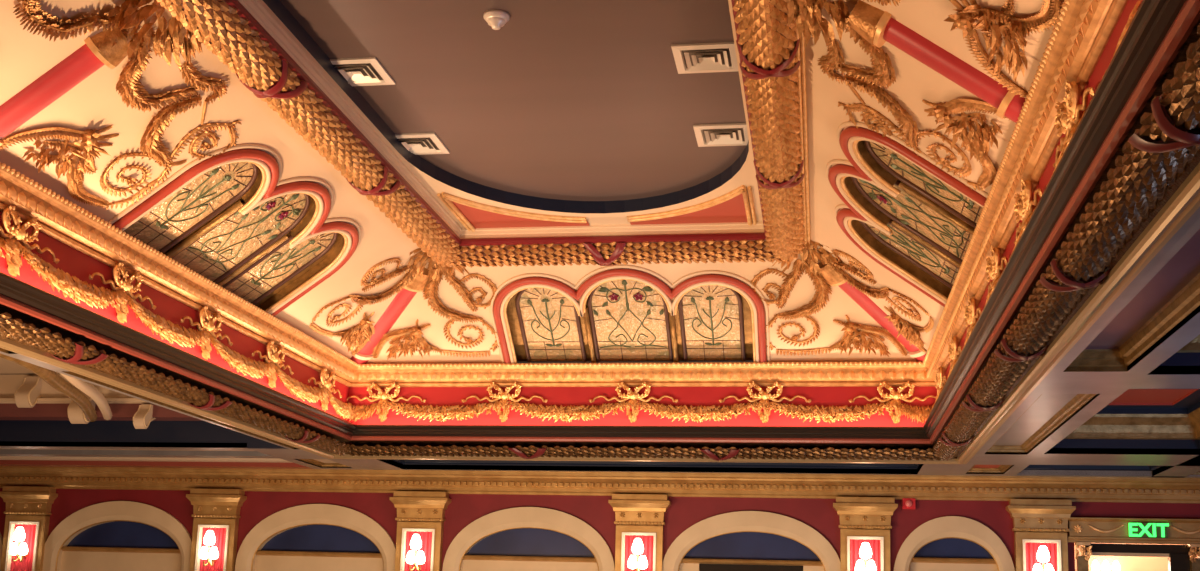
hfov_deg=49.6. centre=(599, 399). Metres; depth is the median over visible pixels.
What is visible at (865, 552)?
wall sconce
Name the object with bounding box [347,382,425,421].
ribbon bow
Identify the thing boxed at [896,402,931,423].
swag
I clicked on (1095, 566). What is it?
lamp
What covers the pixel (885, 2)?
scroll ornament
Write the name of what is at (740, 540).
arch surround
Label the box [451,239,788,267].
roll
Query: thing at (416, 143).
ceiling vent
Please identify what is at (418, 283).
rib
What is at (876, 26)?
rib
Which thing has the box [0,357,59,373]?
ceiling
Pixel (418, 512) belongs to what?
pilaster
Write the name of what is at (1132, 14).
swag
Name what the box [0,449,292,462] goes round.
trim
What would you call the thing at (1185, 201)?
molding
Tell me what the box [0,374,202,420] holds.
wall
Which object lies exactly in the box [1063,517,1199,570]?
door frame
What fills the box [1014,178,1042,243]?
ribbon bow
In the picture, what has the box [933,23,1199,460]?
roll
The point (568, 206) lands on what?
ceiling edge
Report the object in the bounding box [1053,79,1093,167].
ribbon bow
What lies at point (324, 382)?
ribbon bow
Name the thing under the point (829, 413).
swag
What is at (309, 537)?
arch surround
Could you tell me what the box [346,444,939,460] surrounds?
roll
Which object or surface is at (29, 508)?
pilaster
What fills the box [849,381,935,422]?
ribbon bow
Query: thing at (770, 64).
decorative ceiling molding
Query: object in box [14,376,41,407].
bracket
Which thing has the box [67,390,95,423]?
bracket
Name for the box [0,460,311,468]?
fascia
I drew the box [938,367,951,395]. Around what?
swag
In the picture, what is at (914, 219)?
window
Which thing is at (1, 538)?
arch surround
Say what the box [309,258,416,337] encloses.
scroll ornament
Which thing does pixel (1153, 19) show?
trim
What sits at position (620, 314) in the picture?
window
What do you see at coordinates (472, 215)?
spandrel panel
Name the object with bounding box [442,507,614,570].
arch surround
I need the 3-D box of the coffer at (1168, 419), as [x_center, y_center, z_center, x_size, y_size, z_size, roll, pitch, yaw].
[4.776,-0.001,10.920,1.440,0.460,3.600,0,-10,10]
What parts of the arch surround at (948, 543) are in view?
sill moulding, lunette glass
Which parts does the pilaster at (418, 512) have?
panel frame, pleated panel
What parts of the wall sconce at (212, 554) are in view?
lamp shade, arm, lamp shade, lamp shade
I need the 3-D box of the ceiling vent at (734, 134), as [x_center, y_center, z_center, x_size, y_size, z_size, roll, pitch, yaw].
[0.995,-2.123,10.448,0.450,0.027,0.450,0,-10,10]
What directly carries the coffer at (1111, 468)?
attached to the ceiling at (1109, 386)
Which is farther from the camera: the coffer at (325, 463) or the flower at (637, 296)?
the coffer at (325, 463)
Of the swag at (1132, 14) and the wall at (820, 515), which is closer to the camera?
the swag at (1132, 14)
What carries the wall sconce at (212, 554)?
attached to the pilaster at (216, 510)
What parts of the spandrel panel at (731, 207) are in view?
moulding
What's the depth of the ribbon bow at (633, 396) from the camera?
13.90 m
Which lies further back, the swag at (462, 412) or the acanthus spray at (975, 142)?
the swag at (462, 412)
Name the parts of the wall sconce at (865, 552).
lamp shade, lamp shade, lamp shade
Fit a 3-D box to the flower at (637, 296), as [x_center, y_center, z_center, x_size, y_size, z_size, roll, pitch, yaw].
[0.398,-1.062,13.386,0.105,0.019,0.100,0,-45,10]
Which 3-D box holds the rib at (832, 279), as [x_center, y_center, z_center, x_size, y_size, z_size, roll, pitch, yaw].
[2.541,-0.962,13.046,1.974,1.024,0.831,11,-13,-43]
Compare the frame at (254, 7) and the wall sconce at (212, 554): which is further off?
the wall sconce at (212, 554)
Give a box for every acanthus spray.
[0,125,118,207]
[333,312,374,354]
[372,319,440,359]
[829,315,906,357]
[884,306,926,351]
[922,98,1009,188]
[944,0,1061,97]
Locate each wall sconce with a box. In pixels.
[9,527,28,561]
[200,530,218,565]
[406,534,424,570]
[627,538,647,570]
[855,542,875,570]
[1032,546,1053,570]
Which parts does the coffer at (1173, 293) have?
moulding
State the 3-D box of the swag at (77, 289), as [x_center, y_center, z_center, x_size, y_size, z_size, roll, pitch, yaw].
[-3.689,-0.802,9.084,0.116,0.254,1.352,0,-10,10]
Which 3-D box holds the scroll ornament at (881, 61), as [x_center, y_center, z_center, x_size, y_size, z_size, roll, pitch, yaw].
[1.698,-1.802,7.998,0.903,0.749,1.670,-4,-11,31]
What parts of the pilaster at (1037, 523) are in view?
pleated panel, panel frame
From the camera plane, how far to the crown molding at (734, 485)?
15.48 m
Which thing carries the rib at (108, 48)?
attached to the ceiling at (93, 103)
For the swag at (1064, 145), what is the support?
attached to the frieze
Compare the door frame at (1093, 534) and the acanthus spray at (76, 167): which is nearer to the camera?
the acanthus spray at (76, 167)
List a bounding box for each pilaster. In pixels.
[0,486,57,570]
[186,489,246,570]
[390,491,451,570]
[608,494,670,570]
[833,497,897,570]
[1006,499,1075,570]
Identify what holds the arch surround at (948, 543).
attached to the wall at (820, 515)
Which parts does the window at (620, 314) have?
glass pane, glass pane, glass pane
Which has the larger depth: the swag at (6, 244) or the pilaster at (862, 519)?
the pilaster at (862, 519)
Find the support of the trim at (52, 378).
attached to the ceiling at (1109, 386)
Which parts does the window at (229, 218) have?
glass pane, glass pane, glass pane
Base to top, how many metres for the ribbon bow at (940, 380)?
0.447 m
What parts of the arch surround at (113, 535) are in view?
sill moulding, lunette glass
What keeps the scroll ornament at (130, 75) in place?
attached to the ceiling at (93, 103)
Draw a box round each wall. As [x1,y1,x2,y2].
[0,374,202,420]
[0,488,1199,570]
[1074,543,1198,570]
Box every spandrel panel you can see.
[437,192,589,231]
[627,185,755,225]
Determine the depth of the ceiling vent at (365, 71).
9.42 m
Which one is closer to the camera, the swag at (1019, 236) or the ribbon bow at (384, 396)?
the swag at (1019, 236)
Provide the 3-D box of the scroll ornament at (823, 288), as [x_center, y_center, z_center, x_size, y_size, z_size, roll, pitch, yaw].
[1.971,-0.922,13.163,0.815,0.768,1.045,-2,-10,19]
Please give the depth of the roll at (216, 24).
9.20 m
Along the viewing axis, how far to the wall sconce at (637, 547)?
15.23 m
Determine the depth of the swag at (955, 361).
10.59 m
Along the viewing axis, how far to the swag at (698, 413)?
13.75 m
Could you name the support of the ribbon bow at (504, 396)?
attached to the frieze
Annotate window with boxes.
[108,144,360,315]
[490,265,769,362]
[826,121,988,306]
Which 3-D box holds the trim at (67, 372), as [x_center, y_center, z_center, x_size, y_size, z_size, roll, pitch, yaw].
[-3.606,0.096,11.945,0.170,0.130,4.460,0,-10,10]
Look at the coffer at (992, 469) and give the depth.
14.47 m
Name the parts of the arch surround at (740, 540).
panel, door glass, sill moulding, lunette glass, panel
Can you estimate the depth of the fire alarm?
14.96 m
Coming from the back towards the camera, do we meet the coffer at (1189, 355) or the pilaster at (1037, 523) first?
the pilaster at (1037, 523)
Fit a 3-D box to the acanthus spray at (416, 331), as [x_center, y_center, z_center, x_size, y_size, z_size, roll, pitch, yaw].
[-2.163,-0.644,14.124,0.819,0.372,0.397,-1,-10,15]
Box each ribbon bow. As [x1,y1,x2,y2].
[0,205,59,275]
[89,263,155,322]
[180,306,232,359]
[252,341,293,387]
[308,368,341,410]
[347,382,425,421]
[461,382,547,421]
[589,381,677,422]
[719,381,810,422]
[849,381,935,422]
[935,365,946,396]
[948,335,961,371]
[964,296,981,338]
[986,245,1007,297]
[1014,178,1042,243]
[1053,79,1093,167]
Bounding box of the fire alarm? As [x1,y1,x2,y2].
[902,498,914,509]
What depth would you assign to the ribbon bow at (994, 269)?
8.60 m
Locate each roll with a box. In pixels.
[0,312,349,455]
[157,0,461,266]
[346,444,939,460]
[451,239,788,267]
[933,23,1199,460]
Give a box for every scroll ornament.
[13,0,118,40]
[100,31,240,209]
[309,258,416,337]
[422,267,499,357]
[749,260,831,355]
[817,1,982,190]
[820,249,933,332]
[863,0,900,5]
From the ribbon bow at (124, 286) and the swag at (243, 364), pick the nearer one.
the ribbon bow at (124, 286)
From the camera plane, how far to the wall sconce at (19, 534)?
16.57 m
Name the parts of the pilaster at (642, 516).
panel frame, pleated panel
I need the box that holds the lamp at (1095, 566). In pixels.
[1091,560,1119,570]
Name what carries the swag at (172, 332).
attached to the frieze
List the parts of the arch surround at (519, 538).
sill moulding, lunette glass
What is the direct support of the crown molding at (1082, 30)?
attached to the ceiling at (93, 103)
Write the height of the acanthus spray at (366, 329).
0.372 m
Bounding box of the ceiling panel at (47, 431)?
[0,420,286,448]
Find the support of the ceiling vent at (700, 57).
in the ceiling at (574, 100)
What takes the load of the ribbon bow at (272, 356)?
attached to the frieze
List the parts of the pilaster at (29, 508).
panel frame, pleated panel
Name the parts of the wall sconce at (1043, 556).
lamp shade, lamp shade, lamp shade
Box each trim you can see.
[0,0,1185,438]
[0,353,111,421]
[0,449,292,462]
[61,371,297,448]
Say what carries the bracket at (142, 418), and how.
attached to the wall at (53, 404)
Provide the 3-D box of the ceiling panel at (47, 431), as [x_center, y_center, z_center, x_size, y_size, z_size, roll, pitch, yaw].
[-7.174,0.379,14.764,7.710,0.297,0.055,0,-10,10]
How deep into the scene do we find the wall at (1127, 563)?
16.03 m
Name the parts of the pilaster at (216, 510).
panel frame, pleated panel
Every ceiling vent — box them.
[330,57,394,85]
[395,133,449,154]
[671,42,737,73]
[693,123,748,146]
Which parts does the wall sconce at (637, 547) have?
lamp shade, lamp shade, lamp shade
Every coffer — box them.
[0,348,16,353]
[298,459,351,467]
[377,459,921,473]
[966,465,1013,473]
[985,394,1098,454]
[1024,465,1173,475]
[1045,389,1199,454]
[1063,229,1199,371]
[1147,335,1199,374]
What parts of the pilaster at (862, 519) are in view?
pleated panel, panel frame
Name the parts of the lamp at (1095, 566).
lamp shade, lamp shade, lamp shade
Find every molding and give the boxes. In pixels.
[0,0,1127,386]
[0,0,1199,443]
[0,19,1199,458]
[0,162,1199,463]
[0,466,1199,503]
[223,0,766,245]
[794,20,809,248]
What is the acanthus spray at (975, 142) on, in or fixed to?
attached to the ceiling at (93, 103)
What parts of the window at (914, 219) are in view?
glass pane, glass pane, glass pane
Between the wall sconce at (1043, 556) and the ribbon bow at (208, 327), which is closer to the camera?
the ribbon bow at (208, 327)
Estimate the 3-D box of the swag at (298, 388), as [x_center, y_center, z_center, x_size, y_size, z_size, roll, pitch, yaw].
[-3.015,-0.114,13.054,0.116,0.254,1.352,0,-10,10]
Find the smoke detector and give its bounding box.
[483,9,509,29]
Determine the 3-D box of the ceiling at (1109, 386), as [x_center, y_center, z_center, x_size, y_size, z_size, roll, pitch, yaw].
[-1.901,-0.699,6.721,20.800,0.060,18.200,0,-10,10]
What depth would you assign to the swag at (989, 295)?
9.40 m
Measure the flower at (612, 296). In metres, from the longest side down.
0.105 x 0.100 x 0.019 m
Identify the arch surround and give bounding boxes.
[0,533,2,565]
[42,501,191,570]
[235,504,395,570]
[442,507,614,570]
[662,511,840,570]
[893,516,1014,570]
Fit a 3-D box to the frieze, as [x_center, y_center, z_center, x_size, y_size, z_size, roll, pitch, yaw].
[-0.794,-1.072,7.266,6.400,0.520,13.760,0,-10,10]
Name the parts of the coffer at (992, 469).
panel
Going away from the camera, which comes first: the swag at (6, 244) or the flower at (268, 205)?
the swag at (6, 244)
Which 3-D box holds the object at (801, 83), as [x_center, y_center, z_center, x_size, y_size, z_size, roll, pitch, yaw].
[1.092,-2.398,7.191,0.064,0.054,10.930,0,-10,10]
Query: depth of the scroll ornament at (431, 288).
13.66 m
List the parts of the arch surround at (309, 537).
sill moulding, lunette glass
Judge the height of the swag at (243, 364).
0.254 m
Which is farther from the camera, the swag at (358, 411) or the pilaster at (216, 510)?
the pilaster at (216, 510)
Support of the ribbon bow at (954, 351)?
attached to the frieze
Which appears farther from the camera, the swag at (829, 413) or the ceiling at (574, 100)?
the swag at (829, 413)
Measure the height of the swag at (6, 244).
0.254 m
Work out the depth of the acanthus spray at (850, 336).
13.29 m
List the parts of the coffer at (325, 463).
panel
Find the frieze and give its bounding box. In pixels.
[0,0,1142,426]
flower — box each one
[265,202,275,209]
[278,212,288,219]
[609,293,617,300]
[634,293,642,299]
[877,196,886,203]
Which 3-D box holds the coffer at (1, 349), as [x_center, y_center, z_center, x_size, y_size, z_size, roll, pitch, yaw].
[-4.390,-0.705,7.325,0.170,0.130,3.750,0,-10,10]
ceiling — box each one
[0,0,1064,363]
[0,207,1199,477]
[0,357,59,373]
[257,0,762,227]
[280,0,745,200]
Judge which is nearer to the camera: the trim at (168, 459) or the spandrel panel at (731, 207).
the spandrel panel at (731, 207)
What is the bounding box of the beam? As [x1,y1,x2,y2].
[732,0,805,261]
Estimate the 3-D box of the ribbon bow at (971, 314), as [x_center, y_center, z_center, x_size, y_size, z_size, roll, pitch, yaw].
[2.873,-0.556,10.033,0.085,0.447,0.969,0,-10,10]
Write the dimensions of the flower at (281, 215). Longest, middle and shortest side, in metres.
0.105 x 0.100 x 0.019 m
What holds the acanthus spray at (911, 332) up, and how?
attached to the ceiling at (93, 103)
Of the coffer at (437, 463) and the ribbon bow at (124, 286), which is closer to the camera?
the ribbon bow at (124, 286)
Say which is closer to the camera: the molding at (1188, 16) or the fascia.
the molding at (1188, 16)
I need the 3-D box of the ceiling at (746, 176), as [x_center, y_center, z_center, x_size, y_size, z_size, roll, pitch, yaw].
[-0.751,-2.560,7.517,3.040,0.001,10.440,0,-10,10]
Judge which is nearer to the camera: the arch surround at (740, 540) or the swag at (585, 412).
the swag at (585, 412)
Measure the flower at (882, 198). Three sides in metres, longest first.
0.105 x 0.100 x 0.019 m
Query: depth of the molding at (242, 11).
11.59 m
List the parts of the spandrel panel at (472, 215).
moulding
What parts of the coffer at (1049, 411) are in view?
panel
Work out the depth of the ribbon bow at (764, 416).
13.67 m
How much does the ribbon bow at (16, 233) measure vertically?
0.447 m
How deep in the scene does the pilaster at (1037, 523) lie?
14.64 m
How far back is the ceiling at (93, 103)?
9.26 m
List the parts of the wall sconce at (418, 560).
lamp shade, arm, lamp shade, lamp shade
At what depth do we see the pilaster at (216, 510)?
16.29 m
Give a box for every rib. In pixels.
[0,0,201,145]
[350,248,471,363]
[772,240,926,361]
[787,0,1025,122]
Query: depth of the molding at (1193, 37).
10.19 m
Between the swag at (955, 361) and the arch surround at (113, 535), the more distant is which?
the arch surround at (113, 535)
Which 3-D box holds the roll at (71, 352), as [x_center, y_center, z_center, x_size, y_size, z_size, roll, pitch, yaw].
[-3.833,-0.410,8.921,0.329,0.174,11.536,0,-10,10]
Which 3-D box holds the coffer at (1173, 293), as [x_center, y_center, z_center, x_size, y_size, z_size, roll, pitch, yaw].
[2.969,-0.602,6.700,0.410,0.140,4.080,0,-10,10]
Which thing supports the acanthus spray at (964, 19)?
attached to the ceiling at (93, 103)
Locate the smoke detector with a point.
(495, 18)
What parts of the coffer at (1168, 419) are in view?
red panel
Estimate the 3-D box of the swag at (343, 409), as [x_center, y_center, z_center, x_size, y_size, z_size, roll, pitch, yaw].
[-2.826,0.080,14.169,0.116,0.254,0.856,0,-10,10]
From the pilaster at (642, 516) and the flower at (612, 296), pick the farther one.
the pilaster at (642, 516)
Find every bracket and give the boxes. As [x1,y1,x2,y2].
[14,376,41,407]
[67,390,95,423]
[133,404,155,428]
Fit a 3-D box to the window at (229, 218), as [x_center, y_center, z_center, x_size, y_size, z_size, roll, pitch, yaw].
[-2.864,-1.379,10.841,1.199,0.872,2.912,0,-10,10]
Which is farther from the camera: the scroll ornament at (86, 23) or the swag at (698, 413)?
the swag at (698, 413)
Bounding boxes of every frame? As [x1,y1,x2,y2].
[238,0,763,238]
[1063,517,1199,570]
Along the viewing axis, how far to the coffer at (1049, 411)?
11.19 m
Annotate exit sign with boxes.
[1128,523,1168,537]
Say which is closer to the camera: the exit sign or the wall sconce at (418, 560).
the exit sign
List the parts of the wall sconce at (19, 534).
lamp shade, lamp shade, arm, lamp shade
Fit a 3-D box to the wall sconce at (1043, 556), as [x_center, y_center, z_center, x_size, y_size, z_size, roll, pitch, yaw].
[4.952,1.855,14.529,0.242,0.447,0.222,0,-10,10]
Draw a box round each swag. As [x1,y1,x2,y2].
[0,236,19,257]
[18,245,126,307]
[126,295,209,346]
[210,334,275,377]
[274,366,327,402]
[327,391,352,418]
[344,401,383,421]
[382,401,501,421]
[505,401,629,422]
[634,401,762,422]
[763,401,895,422]
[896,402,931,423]
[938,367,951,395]
[952,333,969,368]
[969,288,992,334]
[992,229,1022,291]
[1022,142,1066,231]
[1066,0,1141,145]
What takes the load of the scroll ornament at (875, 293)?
attached to the ceiling at (93, 103)
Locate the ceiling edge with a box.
[263,0,748,212]
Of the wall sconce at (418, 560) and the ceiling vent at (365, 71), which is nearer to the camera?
the ceiling vent at (365, 71)

